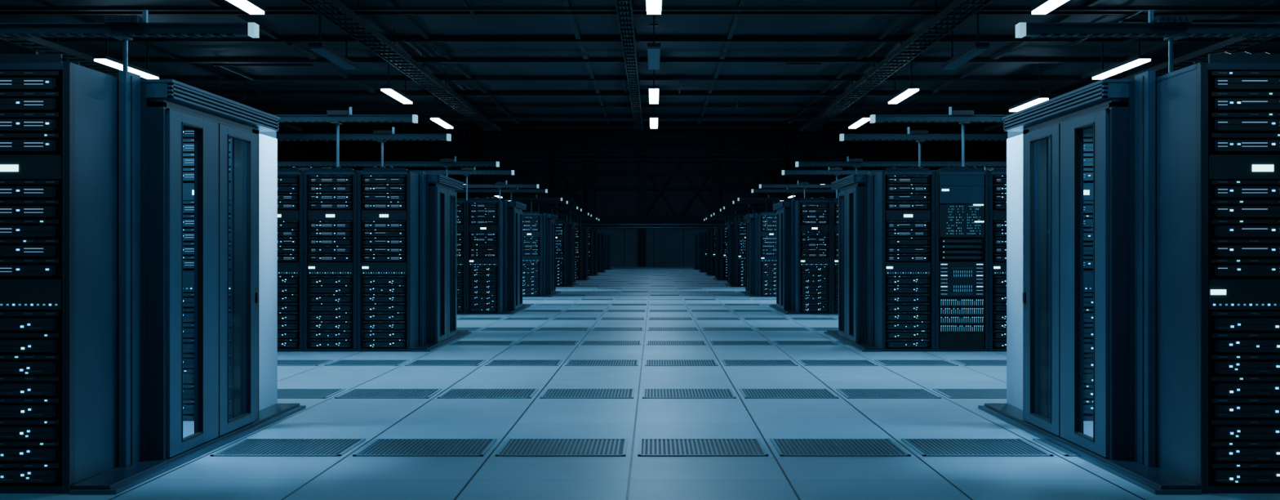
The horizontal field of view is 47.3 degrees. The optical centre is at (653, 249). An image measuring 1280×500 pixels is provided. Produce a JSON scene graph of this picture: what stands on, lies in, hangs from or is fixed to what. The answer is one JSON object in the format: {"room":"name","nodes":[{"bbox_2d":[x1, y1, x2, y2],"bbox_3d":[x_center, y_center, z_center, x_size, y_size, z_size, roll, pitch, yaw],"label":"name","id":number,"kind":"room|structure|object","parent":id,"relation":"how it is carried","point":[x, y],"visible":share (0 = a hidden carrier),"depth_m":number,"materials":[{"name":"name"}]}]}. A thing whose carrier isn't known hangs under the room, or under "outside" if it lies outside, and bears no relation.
{"room":"server room","nodes":[
{"label":"server room","id":0,"kind":"room"},
{"bbox_2d":[0,9,258,71],"bbox_3d":[-7.640,-0.330,11.330,9.120,3.060,0.220,0,0,0],"label":"overhead busbar","id":1,"kind":"object","parent":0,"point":[125,28],"visible":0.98,"depth_m":11.27,"materials":[{"name":"metal"}]},
{"bbox_2d":[276,126,451,168],"bbox_3d":[-7.640,-0.330,22.120,9.120,3.060,0.220,0,0,0],"label":"overhead busbar","id":2,"kind":"object","parent":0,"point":[380,135],"visible":0.42,"depth_m":22.06,"materials":[{"name":"metal"}]},
{"bbox_2d":[277,155,499,176],"bbox_3d":[-7.640,-0.330,29.050,9.120,3.060,0.220,0,0,0],"label":"overhead busbar","id":3,"kind":"object","parent":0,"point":[445,162],"visible":0.38,"depth_m":28.99,"materials":[{"name":"metal"}]},
{"bbox_2d":[297,166,514,200],"bbox_3d":[-7.640,-0.330,32.170,9.120,3.060,0.220,0,0,0],"label":"overhead busbar","id":4,"kind":"object","parent":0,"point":[466,171],"visible":0.26,"depth_m":32.11,"materials":[{"name":"metal"}]},
{"bbox_2d":[463,180,538,199],"bbox_3d":[-7.640,-0.330,39.100,9.120,3.060,0.220,0,0,0],"label":"overhead busbar","id":5,"kind":"object","parent":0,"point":[500,185],"visible":0.19,"depth_m":39.04,"materials":[{"name":"metal"}]},
{"bbox_2d":[462,194,562,212],"bbox_3d":[-7.640,-0.330,49.150,9.120,3.060,0.220,0,0,0],"label":"overhead busbar","id":6,"kind":"object","parent":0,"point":[531,198],"visible":0.19,"depth_m":49.09,"materials":[{"name":"metal"}]},
{"bbox_2d":[0,266,1279,499],"bbox_3d":[0.000,1.350,50.000,60.000,0.300,108.000,0,0,0],"label":"floor","id":7,"kind":"structure","parent":0,"point":[489,476],"depth_m":10.55,"materials":[{"name":"tile"}]},
{"bbox_2d":[0,51,118,493],"bbox_3d":[-3.189,0.100,7.690,0.624,2.200,1.000,0,0,0],"label":"rack","id":8,"kind":"object","parent":7,"relation":"on","point":[59,116],"visible":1,"depth_m":7.23,"materials":[{"name":"black metal"}]},
{"bbox_2d":[69,70,306,493],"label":"door","id":9,"kind":"structure","parent":7,"relation":"on","point":[153,113],"depth_m":8.39,"materials":[{"name":"metal"}]},
{"bbox_2d":[182,124,235,420],"bbox_3d":[-3.189,0.107,10.650,0.624,2.185,0.820,0,0,0],"label":"rack","id":10,"kind":"object","parent":7,"relation":"on","point":[188,131],"visible":0.11,"depth_m":10.26,"materials":[{"name":"black metal"}]},
{"bbox_2d":[209,438,365,456],"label":"floor vent grilles","id":11,"kind":"object","parent":7,"relation":"in","point":[246,446],"depth_m":8.83,"materials":[{"name":"grey metal"}]},
{"bbox_2d":[277,166,303,351],"bbox_3d":[-4.457,0.102,17.740,0.624,2.196,1.000,0,0,0],"label":"rack","id":12,"kind":"object","parent":7,"relation":"on","point":[290,180],"visible":0.5,"depth_m":17.26,"materials":[{"name":"black metal"}]},
{"bbox_2d":[303,165,357,351],"bbox_3d":[-3.823,0.100,17.740,0.624,2.200,1.000,0,0,0],"label":"rack","id":13,"kind":"object","parent":7,"relation":"on","point":[330,193],"visible":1,"depth_m":17.26,"materials":[{"name":"black metal"}]},
{"bbox_2d":[272,106,417,168],"bbox_3d":[-7.640,-0.330,19.000,9.120,3.060,0.220,0,0,0],"label":"overhead busbar","id":14,"kind":"object","parent":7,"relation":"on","point":[334,117],"visible":0.34,"depth_m":18.94,"materials":[{"name":"metal"}]},
{"bbox_2d":[277,388,441,398],"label":"floor vent grilles","id":15,"kind":"object","parent":7,"relation":"in","point":[282,393],"depth_m":12.16,"materials":[{"name":"grey metal"}]},
{"bbox_2d":[277,359,486,365],"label":"floor vent grilles","id":16,"kind":"object","parent":7,"relation":"in","point":[280,362],"depth_m":15.52,"materials":[{"name":"grey metal"}]},
{"bbox_2d":[357,165,419,351],"bbox_3d":[-3.189,0.100,17.740,0.624,2.201,1.000,0,0,0],"label":"rack","id":17,"kind":"object","parent":7,"relation":"on","point":[388,198],"visible":0.99,"depth_m":17.26,"materials":[{"name":"black metal"}]},
{"bbox_2d":[352,438,497,456],"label":"floor vent grilles","id":18,"kind":"object","parent":7,"relation":"in","point":[379,446],"depth_m":8.83,"materials":[{"name":"grey metal"}]},
{"bbox_2d":[410,171,471,351],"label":"door","id":19,"kind":"structure","parent":7,"relation":"on","point":[437,192],"depth_m":18.18,"materials":[{"name":"metal"}]},
{"bbox_2d":[456,197,466,314],"bbox_3d":[-3.823,0.100,27.790,0.624,2.201,1.000,0,0,0],"label":"rack","id":20,"kind":"object","parent":7,"relation":"on","point":[461,203],"visible":0.34,"depth_m":27.31,"materials":[{"name":"black metal"}]},
{"bbox_2d":[466,196,503,314],"bbox_3d":[-3.189,0.102,27.790,0.624,2.196,1.000,0,0,0],"label":"rack","id":21,"kind":"object","parent":7,"relation":"on","point":[485,215],"visible":1,"depth_m":27.31,"materials":[{"name":"black metal"}]},
{"bbox_2d":[437,388,537,398],"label":"floor vent grilles","id":22,"kind":"object","parent":7,"relation":"in","point":[451,393],"depth_m":12.14,"materials":[{"name":"grey metal"}]},
{"bbox_2d":[449,340,577,344],"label":"floor vent grilles","id":23,"kind":"object","parent":7,"relation":"in","point":[459,342],"depth_m":18.81,"materials":[{"name":"grey metal"}]},
{"bbox_2d":[500,199,530,314],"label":"door","id":24,"kind":"structure","parent":7,"relation":"on","point":[513,210],"depth_m":28.17,"materials":[{"name":"metal"}]},
{"bbox_2d":[456,327,589,330],"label":"floor vent grilles","id":25,"kind":"object","parent":7,"relation":"in","point":[457,328],"depth_m":22.12,"materials":[{"name":"grey metal"}]},
{"bbox_2d":[484,359,562,365],"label":"floor vent grilles","id":26,"kind":"object","parent":7,"relation":"in","point":[494,362],"depth_m":15.47,"materials":[{"name":"grey metal"}]},
{"bbox_2d":[522,211,543,296],"bbox_3d":[-3.189,0.102,37.840,0.624,2.196,1.000,0,0,0],"label":"rack","id":27,"kind":"object","parent":7,"relation":"on","point":[532,222],"visible":0.78,"depth_m":37.36,"materials":[{"name":"black metal"}]},
{"bbox_2d":[541,213,559,297],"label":"door","id":28,"kind":"structure","parent":7,"relation":"on","point":[549,223],"depth_m":38.23,"materials":[{"name":"metal"}]},
{"bbox_2d":[555,219,566,286],"bbox_3d":[-3.189,0.100,47.890,0.624,2.200,1.000,0,0,0],"label":"rack","id":29,"kind":"object","parent":7,"relation":"on","point":[561,225],"visible":0.41,"depth_m":47.41,"materials":[{"name":"black metal"}]},
{"bbox_2d":[495,438,627,456],"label":"floor vent grilles","id":30,"kind":"object","parent":7,"relation":"in","point":[512,446],"depth_m":8.83,"materials":[{"name":"grey metal"}]},
{"bbox_2d":[565,220,578,286],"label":"door","id":31,"kind":"structure","parent":7,"relation":"on","point":[571,228],"depth_m":48.27,"materials":[{"name":"metal"}]},
{"bbox_2d":[574,225,582,279],"bbox_3d":[-3.189,0.100,57.940,0.624,2.201,1.000,0,0,0],"label":"rack","id":32,"kind":"object","parent":7,"relation":"on","point":[578,228],"visible":0.3,"depth_m":57.47,"materials":[{"name":"black metal"}]},
{"bbox_2d":[581,225,591,279],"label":"door","id":33,"kind":"structure","parent":7,"relation":"on","point":[584,228],"depth_m":58.33,"materials":[{"name":"metal"}]},
{"bbox_2d":[539,388,635,398],"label":"floor vent grilles","id":34,"kind":"object","parent":7,"relation":"in","point":[548,393],"depth_m":12.14,"materials":[{"name":"grey metal"}]},
{"bbox_2d":[588,229,592,275],"bbox_3d":[-3.189,0.102,67.990,0.624,2.196,1.000,0,0,0],"label":"rack","id":35,"kind":"object","parent":7,"relation":"on","point":[590,231],"visible":0.26,"depth_m":67.52,"materials":[{"name":"black metal"}]},
{"bbox_2d":[591,229,599,275],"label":"door","id":36,"kind":"structure","parent":7,"relation":"on","point":[595,232],"depth_m":68.38,"materials":[{"name":"metal"}]},
{"bbox_2d":[597,232,599,272],"bbox_3d":[-3.189,0.102,78.040,0.624,2.196,1.000,0,0,0],"label":"rack","id":37,"kind":"object","parent":7,"relation":"on","point":[598,233],"visible":0.13,"depth_m":77.56,"materials":[{"name":"black metal"}]},
{"bbox_2d":[564,359,639,365],"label":"floor vent grilles","id":38,"kind":"object","parent":7,"relation":"in","point":[571,362],"depth_m":15.47,"materials":[{"name":"grey metal"}]},
{"bbox_2d":[600,231,606,272],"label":"rack","id":39,"kind":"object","parent":7,"relation":"on","point":[602,233],"depth_m":78.44,"materials":[{"name":"metal"}]},
{"bbox_2d":[605,234,611,270],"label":"rack","id":40,"kind":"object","parent":7,"relation":"on","point":[608,237],"depth_m":88.47,"materials":[{"name":"metal"}]},
{"bbox_2d":[581,340,641,344],"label":"floor vent grilles","id":41,"kind":"object","parent":7,"relation":"in","point":[585,342],"depth_m":18.84,"materials":[{"name":"grey metal"}]},
{"bbox_2d":[456,317,838,319],"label":"floor vent grilles","id":42,"kind":"object","parent":7,"relation":"in","point":[460,318],"depth_m":25.28,"materials":[{"name":"grey metal"}]},
{"bbox_2d":[522,288,776,299],"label":"floor vent grilles","id":43,"kind":"object","parent":7,"relation":"in","point":[556,288],"depth_m":41.66,"materials":[{"name":"grey metal"}]},
{"bbox_2d":[522,303,776,305],"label":"floor vent grilles","id":44,"kind":"object","parent":7,"relation":"in","point":[522,304],"depth_m":32.19,"materials":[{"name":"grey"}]},
{"bbox_2d":[520,309,780,311],"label":"floor vent grilles","id":45,"kind":"object","parent":7,"relation":"in","point":[525,310],"depth_m":28.68,"materials":[{"name":"grey metal"}]},
{"bbox_2d":[575,277,727,284],"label":"floor vent grilles","id":46,"kind":"object","parent":7,"relation":"in","point":[591,277],"depth_m":55.59,"materials":[{"name":"grey metal"}]},
{"bbox_2d":[646,340,706,344],"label":"floor vent grilles","id":47,"kind":"object","parent":7,"relation":"in","point":[648,342],"depth_m":18.87,"materials":[{"name":"grey metal"}]},
{"bbox_2d":[644,359,718,365],"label":"floor vent grilles","id":48,"kind":"object","parent":7,"relation":"in","point":[647,362],"depth_m":15.47,"materials":[{"name":"grey metal"}]},
{"bbox_2d":[642,388,736,398],"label":"floor vent grilles","id":49,"kind":"object","parent":7,"relation":"in","point":[646,393],"depth_m":12.14,"materials":[{"name":"grey metal"}]},
{"bbox_2d":[693,234,698,270],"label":"rack","id":50,"kind":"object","parent":7,"relation":"on","point":[696,236],"depth_m":88.47,"materials":[{"name":"metal"}]},
{"bbox_2d":[697,231,704,272],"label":"rack","id":51,"kind":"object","parent":7,"relation":"on","point":[701,233],"depth_m":78.44,"materials":[{"name":"metal"}]},
{"bbox_2d":[637,438,768,456],"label":"floor vent grilles","id":52,"kind":"object","parent":7,"relation":"in","point":[646,447],"depth_m":8.83,"materials":[{"name":"grey metal"}]},
{"bbox_2d":[705,229,711,275],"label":"door","id":53,"kind":"structure","parent":7,"relation":"on","point":[708,232],"depth_m":68.38,"materials":[{"name":"metal"}]},
{"bbox_2d":[711,229,715,275],"bbox_3d":[3.005,0.102,67.990,0.624,2.196,1.000,0,0,0],"label":"rack","id":54,"kind":"object","parent":7,"relation":"on","point":[713,230],"visible":0.27,"depth_m":67.52,"materials":[{"name":"black metal"}]},
{"bbox_2d":[712,225,722,279],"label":"door","id":55,"kind":"structure","parent":7,"relation":"on","point":[717,228],"depth_m":58.33,"materials":[{"name":"metal"}]},
{"bbox_2d":[721,225,727,279],"bbox_3d":[3.005,0.102,57.940,0.624,2.196,1.000,0,0,0],"label":"rack","id":56,"kind":"object","parent":7,"relation":"on","point":[724,228],"visible":0.35,"depth_m":57.47,"materials":[{"name":"black metal"}]},
{"bbox_2d":[724,220,737,286],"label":"door","id":57,"kind":"structure","parent":7,"relation":"on","point":[731,224],"depth_m":48.27,"materials":[{"name":"metal"}]},
{"bbox_2d":[735,218,746,286],"bbox_3d":[3.005,0.100,47.890,0.624,2.201,1.000,0,0,0],"label":"rack","id":58,"kind":"object","parent":7,"relation":"on","point":[740,224],"visible":0.43,"depth_m":47.41,"materials":[{"name":"black metal"}]},
{"bbox_2d":[710,340,772,344],"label":"floor vent grilles","id":59,"kind":"object","parent":7,"relation":"in","point":[713,342],"depth_m":18.81,"materials":[{"name":"grey metal"}]},
{"bbox_2d":[741,213,759,297],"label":"door","id":60,"kind":"structure","parent":7,"relation":"on","point":[751,223],"depth_m":38.23,"materials":[{"name":"metal"}]},
{"bbox_2d":[721,359,798,365],"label":"floor vent grilles","id":61,"kind":"object","parent":7,"relation":"in","point":[726,362],"depth_m":15.47,"materials":[{"name":"grey metal"}]},
{"bbox_2d":[757,210,776,296],"bbox_3d":[3.005,0.100,37.840,0.624,2.200,1.000,0,0,0],"label":"rack","id":62,"kind":"object","parent":7,"relation":"on","point":[766,220],"visible":0.77,"depth_m":37.36,"materials":[{"name":"black metal"}]},
{"bbox_2d":[768,199,798,314],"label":"door","id":63,"kind":"structure","parent":7,"relation":"on","point":[784,209],"depth_m":28.17,"materials":[{"name":"metal"}]},
{"bbox_2d":[739,388,838,398],"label":"floor vent grilles","id":64,"kind":"object","parent":7,"relation":"in","point":[747,393],"depth_m":12.14,"materials":[{"name":"grey metal"}]},
{"bbox_2d":[755,327,838,330],"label":"floor vent grilles","id":65,"kind":"object","parent":7,"relation":"in","point":[758,328],"depth_m":22.12,"materials":[{"name":"grey metal"}]},
{"bbox_2d":[773,340,848,344],"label":"floor vent grilles","id":66,"kind":"object","parent":7,"relation":"in","point":[779,342],"depth_m":18.81,"materials":[{"name":"grey metal"}]},
{"bbox_2d":[794,196,831,314],"bbox_3d":[3.005,0.102,27.790,0.624,2.196,1.000,0,0,0],"label":"rack","id":67,"kind":"object","parent":7,"relation":"on","point":[812,215],"visible":1,"depth_m":27.31,"materials":[{"name":"black metal"}]},
{"bbox_2d":[831,197,838,314],"bbox_3d":[3.639,0.102,27.790,0.624,2.196,1.000,0,0,0],"label":"rack","id":68,"kind":"object","parent":7,"relation":"on","point":[834,202],"visible":0.16,"depth_m":27.31,"materials":[{"name":"black metal"}]},
{"bbox_2d":[769,438,911,456],"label":"floor vent grilles","id":69,"kind":"object","parent":7,"relation":"in","point":[784,446],"depth_m":8.83,"materials":[{"name":"grey metal"}]},
{"bbox_2d":[823,171,882,351],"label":"door","id":70,"kind":"structure","parent":7,"relation":"on","point":[855,191],"depth_m":18.18,"materials":[{"name":"metal"}]},
{"bbox_2d":[797,359,1006,365],"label":"floor vent grilles","id":71,"kind":"object","parent":7,"relation":"in","point":[805,362],"depth_m":15.51,"materials":[{"name":"grey metal"}]},
{"bbox_2d":[873,166,934,351],"bbox_3d":[3.005,0.102,17.740,0.624,2.196,1.000,0,0,0],"label":"rack","id":72,"kind":"object","parent":7,"relation":"on","point":[904,198],"visible":0.99,"depth_m":17.26,"materials":[{"name":"black metal"}]},
{"bbox_2d":[835,388,1006,398],"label":"floor vent grilles","id":73,"kind":"object","parent":7,"relation":"in","point":[848,393],"depth_m":12.16,"materials":[{"name":"grey metal"}]},
{"bbox_2d":[934,165,988,351],"bbox_3d":[3.639,0.100,17.740,0.624,2.200,1.000,0,0,0],"label":"equipment rack","id":74,"kind":"object","parent":7,"relation":"on","point":[962,193],"visible":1,"depth_m":17.26,"materials":[{"name":"black metal"}]},
{"bbox_2d":[901,438,1053,456],"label":"floor vent grilles","id":75,"kind":"object","parent":7,"relation":"in","point":[924,446],"depth_m":8.83,"materials":[{"name":"grey metal"}]},
{"bbox_2d":[988,167,1006,351],"bbox_3d":[4.273,0.100,17.740,0.624,2.200,1.000,0,0,0],"label":"rack","id":76,"kind":"object","parent":7,"relation":"on","point":[997,176],"visible":0.38,"depth_m":17.26,"materials":[{"name":"black metal"}]},
{"bbox_2d":[1032,438,1076,456],"label":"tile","id":77,"kind":"object","parent":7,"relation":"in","point":[1042,441],"depth_m":8.83,"materials":[{"name":"grey"}]},
{"bbox_2d":[1044,124,1093,420],"bbox_3d":[3.005,0.102,10.650,0.624,2.195,0.820,0,0,0],"label":"rack","id":78,"kind":"object","parent":7,"relation":"on","point":[1088,131],"visible":0.12,"depth_m":10.26,"materials":[{"name":"black metal"}]},
{"bbox_2d":[977,70,1201,493],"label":"door","id":79,"kind":"structure","parent":7,"relation":"on","point":[1045,139],"depth_m":8.59,"materials":[{"name":"metal"}]},
{"bbox_2d":[1155,51,1279,493],"bbox_3d":[3.005,0.100,7.690,0.624,2.201,1.000,0,0,0],"label":"rack","id":80,"kind":"object","parent":7,"relation":"on","point":[1218,116],"visible":0.99,"depth_m":7.22,"materials":[{"name":"black metal"}]},
{"bbox_2d":[0,0,1279,120],"bbox_3d":[0.000,-6.550,50.000,60.000,5.700,108.000,0,0,0],"label":"ceiling","id":81,"kind":"structure","parent":0,"point":[281,24],"depth_m":26.97,"materials":[{"name":"black metal"}]},
{"bbox_2d":[93,19,159,79],"bbox_3d":[-8.800,-3.350,24.450,0.200,0.700,2.520,0,0,0],"label":"ceiling lamp","id":82,"kind":"object","parent":81,"relation":"hanging from","point":[105,60],"depth_m":24.26,"materials":[{"name":"white plastic"}]},
{"bbox_2d":[0,36,302,132],"bbox_3d":[-10.200,-3.525,19.250,0.420,0.350,44.500,0,0,0],"label":"cable tray","id":83,"kind":"object","parent":81,"relation":"hanging from","point":[35,43],"depth_m":25.19,"materials":[{"name":"black metal"}]},
{"bbox_2d":[213,66,253,107],"bbox_3d":[-8.800,-3.350,30.450,0.200,0.700,2.520,0,0,0],"label":"ceiling lamp","id":84,"kind":"object","parent":81,"relation":"hanging from","point":[217,67],"depth_m":29.49,"materials":[{"name":"black metal"}]},
{"bbox_2d":[226,0,265,13],"bbox_3d":[-5.050,-3.350,17.350,0.200,0.700,2.520,0,0,0],"label":"ceiling lamp","id":85,"kind":"object","parent":81,"relation":"hanging from","point":[251,6],"depth_m":18.11,"materials":[{"name":"white plastic"}]},
{"bbox_2d":[308,4,356,69],"bbox_3d":[-5.050,-3.350,23.050,0.200,0.700,2.520,0,0,0],"label":"ceiling lamp","id":86,"kind":"object","parent":81,"relation":"hanging from","point":[320,48],"depth_m":22.79,"materials":[{"name":"grey metal"}]},
{"bbox_2d":[380,54,413,103],"bbox_3d":[-5.050,-3.350,28.750,0.200,0.700,2.520,0,0,0],"label":"ceiling lamp","id":87,"kind":"object","parent":81,"relation":"hanging from","point":[392,91],"depth_m":28.36,"materials":[{"name":"white plastic"}]},
{"bbox_2d":[300,0,500,132],"bbox_3d":[-4.550,-3.525,19.250,0.420,0.350,44.500,0,0,0],"label":"cable tray","id":88,"kind":"object","parent":81,"relation":"hanging from","point":[339,6],"depth_m":25.35,"materials":[{"name":"black metal"}]},
{"bbox_2d":[430,90,453,128],"bbox_3d":[-5.050,-3.350,34.850,0.200,0.700,2.520,0,0,0],"label":"ceiling lamp","id":89,"kind":"object","parent":81,"relation":"hanging from","point":[439,120],"depth_m":34.40,"materials":[{"name":"white plastic"}]},
{"bbox_2d":[456,187,547,200],"bbox_3d":[-7.640,-0.330,42.220,9.120,3.060,0.220,0,0,0],"label":"overhead busbar","id":90,"kind":"object","parent":81,"relation":"hanging from","point":[511,190],"visible":0.26,"depth_m":42.16,"materials":[{"name":"metal"}]},
{"bbox_2d":[502,200,568,212],"bbox_3d":[-7.640,-0.330,52.270,9.120,3.060,0.220,0,0,0],"label":"overhead busbar","id":91,"kind":"object","parent":81,"relation":"hanging from","point":[538,202],"visible":0.13,"depth_m":52.21,"materials":[{"name":"metal"}]},
{"bbox_2d":[526,204,577,213],"bbox_3d":[-7.640,-0.330,59.200,9.120,3.060,0.220,0,0,0],"label":"overhead busbar","id":92,"kind":"object","parent":81,"relation":"hanging from","point":[552,207],"visible":0.23,"depth_m":59.13,"materials":[{"name":"metal"}]},
{"bbox_2d":[522,208,582,215],"bbox_3d":[-7.640,-0.330,62.320,9.120,3.060,0.220,0,0,0],"label":"overhead busbar","id":93,"kind":"object","parent":81,"relation":"hanging from","point":[527,210],"visible":0.23,"depth_m":62.26,"materials":[{"name":"metal"}]},
{"bbox_2d":[539,210,589,220],"bbox_3d":[-7.640,-0.330,69.250,9.120,3.060,0.220,0,0,0],"label":"overhead busbar","id":94,"kind":"object","parent":81,"relation":"hanging from","point":[566,213],"visible":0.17,"depth_m":69.18,"materials":[{"name":"metal"}]},
{"bbox_2d":[558,216,597,225],"bbox_3d":[-7.640,-0.330,79.300,9.120,3.060,0.220,0,0,0],"label":"overhead busbar","id":95,"kind":"object","parent":81,"relation":"hanging from","point":[577,218],"visible":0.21,"depth_m":79.24,"materials":[{"name":"metal"}]},
{"bbox_2d":[614,0,643,129],"bbox_3d":[-0.420,-3.550,19.250,0.240,0.300,44.500,0,0,0],"label":"cable tray","id":96,"kind":"object","parent":81,"relation":"hanging from","point":[618,2],"depth_m":25.61,"materials":[{"name":"black metal"}]},
{"bbox_2d":[0,0,1279,127],"bbox_3d":[0.000,-3.600,19.000,60.000,0.200,46.000,0,0,0],"label":"ceiling beams","id":97,"kind":"structure","parent":81,"relation":"attached to","point":[45,8],"depth_m":27.20,"materials":[{"name":"black metal"}]},
{"bbox_2d":[645,0,662,13],"bbox_3d":[0.000,-3.350,17.350,0.200,0.700,2.520,0,0,0],"label":"ceiling lamp","id":98,"kind":"object","parent":81,"relation":"hanging from","point":[652,6],"depth_m":18.05,"materials":[{"name":"white plastic"}]},
{"bbox_2d":[647,13,660,69],"bbox_3d":[0.000,-3.350,23.050,0.200,0.700,2.520,0,0,0],"label":"ceiling lamp","id":99,"kind":"object","parent":81,"relation":"hanging from","point":[653,48],"depth_m":22.42,"materials":[{"name":"grey metal"}]},
{"bbox_2d":[649,103,657,128],"bbox_3d":[0.000,-3.350,34.850,0.200,0.700,2.520,0,0,0],"label":"ceiling lamp","id":100,"kind":"object","parent":81,"relation":"hanging from","point":[653,118],"depth_m":33.89,"materials":[{"name":"white plastic"}]},
{"bbox_2d":[648,69,659,103],"bbox_3d":[0.000,-3.350,28.750,0.200,0.700,2.520,0,0,0],"label":"ceiling lamp","id":101,"kind":"object","parent":81,"relation":"hanging from","point":[653,90],"depth_m":27.89,"materials":[{"name":"white plastic"}]},
{"bbox_2d":[706,216,743,221],"bbox_3d":[7.380,-0.330,79.300,9.120,3.060,0.220,0,0,0],"label":"overhead busbar","id":102,"kind":"object","parent":81,"relation":"hanging from","point":[728,218],"visible":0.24,"depth_m":79.24,"materials":[{"name":"metal"}]},
{"bbox_2d":[723,204,773,213],"bbox_3d":[7.380,-0.330,59.200,9.120,3.060,0.220,0,0,0],"label":"overhead busbar","id":103,"kind":"object","parent":81,"relation":"hanging from","point":[753,207],"visible":0.16,"depth_m":59.13,"materials":[{"name":"metal"}]},
{"bbox_2d":[720,208,776,213],"bbox_3d":[7.380,-0.330,62.320,9.120,3.060,0.220,0,0,0],"label":"overhead busbar","id":104,"kind":"object","parent":81,"relation":"hanging from","point":[724,210],"visible":0.22,"depth_m":62.26,"materials":[{"name":"metal"}]},
{"bbox_2d":[732,200,795,211],"bbox_3d":[7.380,-0.330,52.270,9.120,3.060,0.220,0,0,0],"label":"overhead busbar","id":105,"kind":"object","parent":81,"relation":"hanging from","point":[766,202],"visible":0.1,"depth_m":52.21,"materials":[{"name":"metal"}]},
{"bbox_2d":[737,194,835,212],"bbox_3d":[7.380,-0.330,49.150,9.120,3.060,0.220,0,0,0],"label":"overhead busbar","id":106,"kind":"object","parent":81,"relation":"hanging from","point":[773,198],"visible":0.19,"depth_m":49.09,"materials":[{"name":"metal"}]},
{"bbox_2d":[751,187,838,199],"bbox_3d":[7.380,-0.330,42.220,9.120,3.060,0.220,0,0,0],"label":"overhead busbar","id":107,"kind":"object","parent":81,"relation":"hanging from","point":[793,190],"visible":0.22,"depth_m":42.16,"materials":[{"name":"metal"}]},
{"bbox_2d":[759,180,831,197],"bbox_3d":[7.380,-0.330,39.100,9.120,3.060,0.220,0,0,0],"label":"overhead busbar","id":108,"kind":"object","parent":81,"relation":"hanging from","point":[804,185],"visible":0.2,"depth_m":39.04,"materials":[{"name":"metal"}]},
{"bbox_2d":[848,95,870,128],"bbox_3d":[4.900,-3.350,34.850,0.200,0.700,2.520,0,0,0],"label":"ceiling lamp","id":109,"kind":"object","parent":81,"relation":"hanging from","point":[863,119],"depth_m":34.58,"materials":[{"name":"white plastic"}]},
{"bbox_2d":[782,166,998,197],"bbox_3d":[7.380,-0.330,32.170,9.120,3.060,0.220,0,0,0],"label":"overhead busbar","id":110,"kind":"object","parent":81,"relation":"hanging from","point":[837,171],"visible":0.24,"depth_m":32.11,"materials":[{"name":"metal"}]},
{"bbox_2d":[800,0,992,132],"bbox_3d":[4.350,-3.525,19.250,0.420,0.350,44.500,0,0,0],"label":"cable tray","id":111,"kind":"object","parent":81,"relation":"hanging from","point":[954,4],"depth_m":25.35,"materials":[{"name":"black metal"}]},
{"bbox_2d":[795,155,1006,173],"bbox_3d":[7.380,-0.330,29.050,9.120,3.060,0.220,0,0,0],"label":"overhead busbar","id":112,"kind":"object","parent":81,"relation":"hanging from","point":[855,162],"visible":0.39,"depth_m":28.99,"materials":[{"name":"metal"}]},
{"bbox_2d":[887,62,919,103],"bbox_3d":[4.900,-3.350,28.750,0.200,0.700,2.520,0,0,0],"label":"ceiling lamp","id":113,"kind":"object","parent":81,"relation":"hanging from","point":[908,91],"depth_m":28.48,"materials":[{"name":"white plastic"}]},
{"bbox_2d":[839,126,1007,168],"bbox_3d":[7.380,-0.330,22.120,9.120,3.060,0.220,0,0,0],"label":"overhead busbar","id":114,"kind":"object","parent":81,"relation":"hanging from","point":[919,135],"visible":0.31,"depth_m":22.06,"materials":[{"name":"metal"}]},
{"bbox_2d":[870,106,1008,166],"bbox_3d":[7.380,-0.330,19.000,9.120,3.060,0.220,0,0,0],"label":"overhead busbar","id":115,"kind":"object","parent":81,"relation":"hanging from","point":[962,117],"visible":0.41,"depth_m":18.94,"materials":[{"name":"metal"}]},
{"bbox_2d":[942,11,989,69],"bbox_3d":[4.900,-3.350,23.050,0.200,0.700,2.520,0,0,0],"label":"ceiling lamp","id":116,"kind":"object","parent":81,"relation":"hanging from","point":[977,48],"depth_m":22.70,"materials":[{"name":"grey metal"}]},
{"bbox_2d":[1008,66,1048,111],"bbox_3d":[7.800,-3.350,30.450,0.200,0.700,2.520,0,0,0],"label":"ceiling lamp","id":117,"kind":"object","parent":81,"relation":"hanging from","point":[1039,99],"depth_m":29.99,"materials":[{"name":"white plastic"}]},
{"bbox_2d":[1031,0,1068,13],"bbox_3d":[4.900,-3.350,17.350,0.200,0.700,2.520,0,0,0],"label":"ceiling lamp","id":118,"kind":"object","parent":81,"relation":"hanging from","point":[1044,6],"depth_m":18.11,"materials":[{"name":"white plastic"}]},
{"bbox_2d":[1091,36,1151,79],"bbox_3d":[7.800,-3.350,24.450,0.200,0.700,2.520,0,0,0],"label":"ceiling lamp","id":119,"kind":"object","parent":81,"relation":"hanging from","point":[1137,60],"depth_m":24.27,"materials":[{"name":"white plastic"}]},
{"bbox_2d":[984,20,1279,132],"bbox_3d":[9.600,-3.525,19.250,0.420,0.350,44.500,0,0,0],"label":"cable tray","id":120,"kind":"object","parent":81,"relation":"hanging from","point":[1233,44],"depth_m":25.35,"materials":[{"name":"black metal"}]},
{"bbox_2d":[1015,9,1279,72],"bbox_3d":[7.380,-0.330,11.330,9.120,3.060,0.220,0,0,0],"label":"overhead busbar","id":121,"kind":"object","parent":81,"relation":"hanging from","point":[1172,27],"visible":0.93,"depth_m":11.27,"materials":[{"name":"metal"}]},
{"bbox_2d":[276,120,1007,266],"bbox_3d":[0.000,-4.000,103.620,60.000,10.400,1.360,0,0,0],"label":"wall","id":122,"kind":"structure","parent":0,"point":[614,175],"depth_m":103.96,"materials":[{"name":"black metal"}]},
{"bbox_2d":[577,222,724,228],"bbox_3d":[0.000,-0.250,92.800,18.000,2.900,0.200,0,0,0],"label":"pipes","id":123,"kind":"object","parent":122,"relation":"attached to","point":[582,224],"visible":0.3,"depth_m":92.76,"materials":[{"name":"metal"}]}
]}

